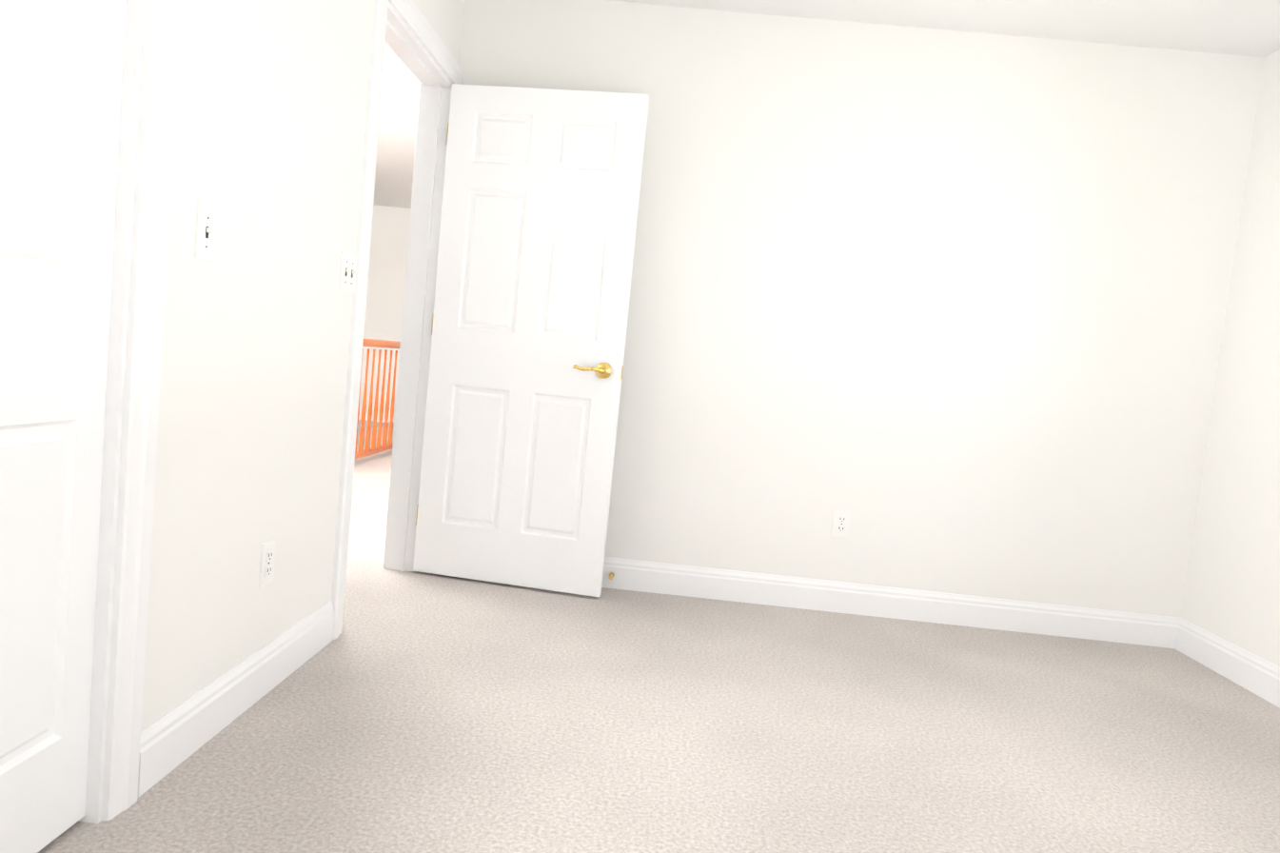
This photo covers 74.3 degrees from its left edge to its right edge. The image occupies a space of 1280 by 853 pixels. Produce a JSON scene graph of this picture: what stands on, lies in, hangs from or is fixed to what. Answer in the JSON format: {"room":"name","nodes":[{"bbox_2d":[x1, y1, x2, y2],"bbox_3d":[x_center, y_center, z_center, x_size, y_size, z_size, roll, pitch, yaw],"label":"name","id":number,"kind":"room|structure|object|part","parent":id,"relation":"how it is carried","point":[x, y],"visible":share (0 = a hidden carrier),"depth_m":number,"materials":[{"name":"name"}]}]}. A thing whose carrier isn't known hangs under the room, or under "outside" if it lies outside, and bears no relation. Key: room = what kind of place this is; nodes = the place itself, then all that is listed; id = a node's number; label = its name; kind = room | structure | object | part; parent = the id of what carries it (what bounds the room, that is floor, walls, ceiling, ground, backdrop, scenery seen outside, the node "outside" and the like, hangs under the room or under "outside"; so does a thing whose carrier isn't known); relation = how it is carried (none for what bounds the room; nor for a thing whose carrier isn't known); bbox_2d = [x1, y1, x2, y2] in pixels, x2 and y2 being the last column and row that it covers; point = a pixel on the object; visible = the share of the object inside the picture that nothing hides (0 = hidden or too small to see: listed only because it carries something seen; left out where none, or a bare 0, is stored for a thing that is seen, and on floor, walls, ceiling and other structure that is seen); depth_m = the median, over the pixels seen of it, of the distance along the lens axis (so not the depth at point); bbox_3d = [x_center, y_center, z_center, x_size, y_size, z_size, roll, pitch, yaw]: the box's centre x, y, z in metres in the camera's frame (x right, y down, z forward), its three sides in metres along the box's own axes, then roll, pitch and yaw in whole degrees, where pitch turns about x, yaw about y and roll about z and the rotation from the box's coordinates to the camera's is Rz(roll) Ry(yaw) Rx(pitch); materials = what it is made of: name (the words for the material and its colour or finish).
{"room":"empty bedroom","nodes":[
{"label":"empty bedroom","id":0,"kind":"room"},
{"bbox_2d":[37,821,97,852],"bbox_3d":[-1.470,0.826,0.855,0.800,0.100,1.900,6,4,2],"label":"floor","id":1,"kind":"structure","parent":0,"point":[68,837],"depth_m":1.57,"materials":[{"name":"beige carpet"}]},
{"bbox_2d":[140,0,464,729],"bbox_3d":[-0.867,-0.674,4.526,0.120,2.440,10.120,6,4,2],"label":"wall","id":2,"kind":"structure","parent":0,"point":[270,114],"depth_m":2.03,"materials":[{"name":"white paint"}]},
{"bbox_2d":[0,0,126,852],"bbox_3d":[-0.987,-0.226,1.363,0.030,1.982,0.383,6,4,2],"label":"closet door leaf","id":3,"kind":"structure","parent":2,"relation":"in","point":[61,70],"depth_m":1.43,"materials":[{"name":"white paint"}]},
{"bbox_2d":[78,0,181,823],"bbox_3d":[-1.013,-0.238,0.781,0.140,2.113,1.714,6,4,2],"label":"trim","id":4,"kind":"structure","parent":2,"relation":"attached to","point":[147,134],"depth_m":1.58,"materials":[{"name":"white paint"}]},
{"bbox_2d":[194,200,217,261],"bbox_3d":[-0.907,-0.408,1.778,0.016,0.115,0.070,6,4,2],"label":"light switch","id":5,"kind":"object","parent":2,"relation":"attached to","point":[206,230],"visible":1,"depth_m":1.77,"materials":[{"name":"white plastic"}]},
{"bbox_2d":[137,600,334,797],"bbox_3d":[-1.003,0.654,2.205,0.015,0.130,0.984,6,4,2],"label":"baseboard","id":6,"kind":"structure","parent":2,"relation":"attached to","point":[171,739],"depth_m":2.04,"materials":[{"name":"white paint"}]},
{"bbox_2d":[258,538,275,588],"bbox_3d":[-0.976,0.358,2.217,0.008,0.115,0.070,6,4,2],"label":"electrical outlet plate","id":7,"kind":"object","parent":2,"relation":"attached to","point":[266,561],"visible":1,"depth_m":2.21,"materials":[{"name":"white plastic"}]},
{"bbox_2d":[338,251,357,293],"bbox_3d":[-0.878,-0.465,2.560,0.016,0.115,0.116,6,4,2],"label":"light switch","id":8,"kind":"object","parent":2,"relation":"attached to","point":[347,273],"visible":1,"depth_m":2.55,"materials":[{"name":"white plastic"}]},
{"bbox_2d":[331,0,463,639],"bbox_3d":[-0.936,-0.409,3.118,0.160,2.113,0.984,6,4,2],"label":"door frame","id":9,"kind":"structure","parent":2,"relation":"attached to","point":[409,23],"depth_m":3.45,"materials":[{"name":"white paint"}]},
{"bbox_3d":[-1.005,-0.416,3.120,0.020,2.113,0.984,6,4,2],"label":"hall door casing trim","id":10,"kind":"part","parent":9,"relation":"part of","materials":[{"name":"white wood"}]},
{"bbox_2d":[413,83,649,596],"bbox_3d":[-0.465,-0.345,3.449,0.817,2.005,0.045,6,4,9],"label":"door leaf","id":11,"kind":"structure","parent":2,"relation":"in","point":[541,200],"depth_m":3.42,"materials":[{"name":"white paint"}]},
{"bbox_3d":[-0.859,-0.409,3.510,0.012,1.660,0.040,6,4,9],"label":"hall door hinges","id":12,"kind":"part","parent":11,"relation":"part of","materials":[{"name":"white wood"}]},
{"bbox_2d":[572,362,623,379],"bbox_3d":[-0.165,-0.227,3.403,0.189,0.066,0.142,6,4,9],"label":"door handle","id":13,"kind":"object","parent":11,"relation":"attached to","point":[602,370],"depth_m":3.37,"materials":[{"name":"gold metal"}]},
{"bbox_2d":[344,419,393,596],"bbox_3d":[-3.036,0.291,5.841,4.080,0.100,7.800,6,4,2],"label":"floor","id":14,"kind":"structure","parent":0,"point":[368,513],"depth_m":4.64,"materials":[{"name":"white"}]},
{"bbox_2d":[354,338,400,459],"bbox_3d":[-2.152,-0.156,5.645,0.068,0.910,3.260,6,4,2],"label":"railing","id":15,"kind":"object","parent":14,"relation":"on","point":[362,452],"visible":0.25,"depth_m":6.78,"materials":[{"name":"orange wood"}]},
{"bbox_2d":[342,569,412,627],"bbox_3d":[-1.044,0.689,3.202,0.120,0.100,0.830,6,4,2],"label":"threshold","id":16,"kind":"object","parent":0,"point":[360,600],"visible":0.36,"depth_m":3.25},
{"bbox_2d":[358,205,411,423],"bbox_3d":[-2.705,-1.250,9.690,4.200,2.440,0.120,6,4,2],"label":"wall","id":17,"kind":"structure","parent":0,"point":[386,270],"depth_m":9.62,"materials":[{"name":"white paint"}]},
{"bbox_2d":[61,571,1279,852],"bbox_3d":[0.575,0.969,1.642,3.250,0.100,4.000,6,4,2],"label":"floor","id":18,"kind":"structure","parent":0,"point":[420,712],"depth_m":2.26,"materials":[{"name":"beige carpet"}]},
{"bbox_2d":[373,0,1279,208],"bbox_3d":[-1.090,-1.970,4.440,7.580,0.100,10.120,6,4,2],"label":"ceiling","id":19,"kind":"structure","parent":0,"point":[1249,28],"depth_m":3.32,"materials":[{"name":"white paint"}]},
{"bbox_2d":[458,0,1264,617],"bbox_3d":[0.841,-0.434,3.597,3.380,2.440,0.120,6,4,2],"label":"wall","id":20,"kind":"structure","parent":0,"point":[936,310],"depth_m":3.52,"materials":[{"name":"white paint"}]},
{"bbox_2d":[609,571,614,580],"bbox_3d":[-0.122,0.639,3.599,0.022,0.022,0.073,6,4,2],"label":"door stop","id":21,"kind":"object","parent":20,"relation":"attached to","point":[611,574],"visible":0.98,"depth_m":3.61,"materials":[{"name":"gold metal"}]},
{"bbox_2d":[831,509,850,537],"bbox_3d":[0.856,0.414,3.594,0.070,0.115,0.008,6,4,2],"label":"electrical outlet plate","id":22,"kind":"object","parent":20,"relation":"attached to","point":[840,522],"visible":1,"depth_m":3.59,"materials":[{"name":"white plastic"}]},
{"bbox_2d":[601,556,1176,648],"bbox_3d":[0.641,0.708,3.627,3.210,0.130,0.028,6,4,2],"label":"baseboard","id":23,"kind":"structure","parent":20,"relation":"attached to","point":[751,587],"depth_m":3.60,"materials":[{"name":"white paint"}]},
{"bbox_2d":[1180,49,1279,667],"bbox_3d":[2.381,-0.122,1.495,0.130,2.440,4.240,6,4,2],"label":"wall","id":24,"kind":"structure","parent":0,"point":[1231,592],"depth_m":3.30,"materials":[{"name":"white paint"}]},
{"bbox_2d":[1172,617,1279,708],"bbox_3d":[2.196,1.017,1.585,0.015,0.130,4.000,6,4,2],"label":"baseboard","id":25,"kind":"structure","parent":24,"relation":"attached to","point":[1253,673],"depth_m":3.22,"materials":[{"name":"white paint"}]}
]}

